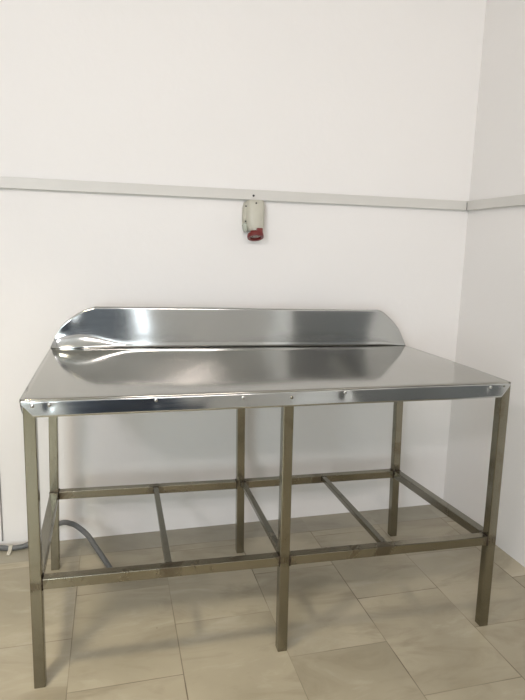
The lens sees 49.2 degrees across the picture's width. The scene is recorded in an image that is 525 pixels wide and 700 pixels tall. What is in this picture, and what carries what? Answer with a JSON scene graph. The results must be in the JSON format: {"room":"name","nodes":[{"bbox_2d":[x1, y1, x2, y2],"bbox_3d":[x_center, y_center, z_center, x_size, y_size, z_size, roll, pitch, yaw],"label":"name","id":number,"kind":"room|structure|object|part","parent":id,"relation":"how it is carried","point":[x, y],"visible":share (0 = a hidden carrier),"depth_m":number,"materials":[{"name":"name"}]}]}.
{"room":"commercial kitchen","nodes":[
{"label":"commercial kitchen","id":0,"kind":"room"},
{"bbox_2d":[0,0,486,544],"bbox_3d":[-1.010,-0.491,2.201,4.240,2.620,0.120,-1,10,-15],"label":"wall","id":1,"kind":"structure","parent":0,"point":[346,97],"depth_m":2.37,"materials":[{"name":"white paint"}]},
{"bbox_2d":[0,484,2,540],"bbox_3d":[-1.050,0.095,2.233,0.008,1.403,0.006,-1,10,-14],"label":"cable","id":2,"kind":"object","parent":1,"relation":"attached to","point":[0,484],"visible":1,"depth_m":2.33,"materials":[{"name":"grey plastic"}]},
{"bbox_2d":[0,176,466,209],"bbox_3d":[-0.948,-0.619,2.118,3.882,0.041,0.023,-1,10,-15],"label":"duct","id":3,"kind":"object","parent":1,"relation":"attached to","point":[5,182],"visible":1,"depth_m":2.31,"materials":[{"name":"grey plastic"}]},
{"bbox_2d":[242,200,264,240],"bbox_3d":[-0.033,-0.529,2.342,0.088,0.165,0.090,-1,10,-14],"label":"wall socket","id":4,"kind":"object","parent":1,"relation":"attached to","point":[253,211],"visible":1,"depth_m":2.32,"materials":[{"name":"plastic"}]},
{"bbox_2d":[247,230,263,240],"bbox_3d":[-0.029,-0.470,2.341,0.068,0.050,0.066,-1,10,-14],"label":"outlet","id":5,"kind":"object","parent":4,"relation":"attached to","point":[254,235],"depth_m":2.33,"materials":[{"name":"red plastic"}]},
{"bbox_2d":[0,504,524,699],"bbox_3d":[-0.477,1.247,0.290,4.299,0.100,4.694,-1,10,-14],"label":"floor","id":6,"kind":"structure","parent":0,"point":[404,626],"depth_m":1.92,"materials":[{"name":"beige tile"}]},
{"bbox_2d":[0,520,111,567],"bbox_3d":[-1.064,0.763,2.279,0.997,0.123,0.193,2,10,1],"label":"conduit","id":7,"kind":"object","parent":6,"relation":"on","point":[9,548],"visible":0.82,"depth_m":2.31,"materials":[{"name":"grey plastic"}]},
{"bbox_2d":[19,307,510,688],"bbox_3d":[-0.019,0.388,2.014,1.467,1.008,0.710,-1,10,-14],"label":"work table","id":8,"kind":"object","parent":6,"relation":"on","point":[102,360],"visible":1,"depth_m":1.87,"materials":[{"name":"silver metal"}]},
{"bbox_3d":[-0.617,0.541,1.554,0.038,0.838,0.039,-1,10,-14],"label":"leg","id":9,"kind":"part","parent":8,"relation":"part of","materials":[{"name":"silver metal"}]},
{"bbox_3d":[-0.703,0.592,1.867,0.031,0.046,0.590,-1,11,-15],"label":"rail","id":10,"kind":"part","parent":8,"relation":"part of","materials":[{"name":"silver metal"}]},
{"bbox_3d":[-0.779,0.432,2.140,0.049,0.838,0.036,-1,10,-14],"label":"leg","id":11,"kind":"part","parent":8,"relation":"part of","materials":[{"name":"silver metal"}]},
{"bbox_3d":[-0.438,0.544,2.243,0.685,0.039,0.031,-1,10,-13],"label":"rail","id":12,"kind":"part","parent":8,"relation":"part of","materials":[{"name":"silver metal"}]},
{"bbox_3d":[-0.278,0.637,1.659,0.677,0.040,0.032,-1,10,-14],"label":"rail","id":13,"kind":"part","parent":8,"relation":"part of","materials":[{"name":"silver metal"}]},
{"bbox_3d":[-0.081,-0.087,2.265,1.436,0.165,0.033,-1,10,-14],"label":"splash panel","id":14,"kind":"part","parent":8,"relation":"part of","materials":[{"name":"silver metal"}]},
{"bbox_3d":[-0.089,0.421,2.305,0.038,0.838,0.044,-1,10,-14],"label":"leg","id":15,"kind":"part","parent":8,"relation":"part of","materials":[{"name":"silver metal"}]},
{"bbox_3d":[0.066,0.529,1.724,0.042,0.838,0.042,-1,10,-14],"label":"leg","id":16,"kind":"part","parent":8,"relation":"part of","materials":[{"name":"silver metal"}]},
{"bbox_3d":[0.244,0.539,2.412,0.663,0.037,0.031,-1,10,-14],"label":"rail","id":17,"kind":"part","parent":8,"relation":"part of","materials":[{"name":"silver metal"}]},
{"bbox_3d":[0.408,0.630,1.822,0.676,0.033,0.031,-1,10,-13],"label":"rail","id":18,"kind":"part","parent":8,"relation":"part of","materials":[{"name":"silver metal"}]},
{"bbox_3d":[0.579,0.407,2.478,0.042,0.838,0.047,-1,10,-14],"label":"leg","id":19,"kind":"part","parent":8,"relation":"part of","materials":[{"name":"silver metal"}]},
{"bbox_3d":[0.665,0.580,2.199,0.031,0.053,0.602,-1,11,-16],"label":"rail","id":20,"kind":"part","parent":8,"relation":"part of","materials":[{"name":"silver metal"}]},
{"bbox_3d":[0.754,0.519,1.881,0.034,0.838,0.038,-1,10,-14],"label":"leg","id":21,"kind":"part","parent":8,"relation":"part of","materials":[{"name":"silver metal"}]},
{"bbox_2d":[443,0,524,566],"bbox_3d":[1.552,-0.131,0.570,0.120,2.620,4.400,-1,10,-15],"label":"wall","id":22,"kind":"structure","parent":0,"point":[491,325],"depth_m":2.43,"materials":[{"name":"white paint"}]},
{"bbox_2d":[467,194,524,209],"bbox_3d":[1.185,-0.482,1.669,0.020,0.041,2.000,-1,10,-15],"label":"duct","id":23,"kind":"object","parent":22,"relation":"attached to","point":[516,200],"visible":1,"depth_m":2.40,"materials":[{"name":"grey plastic"}]}
]}

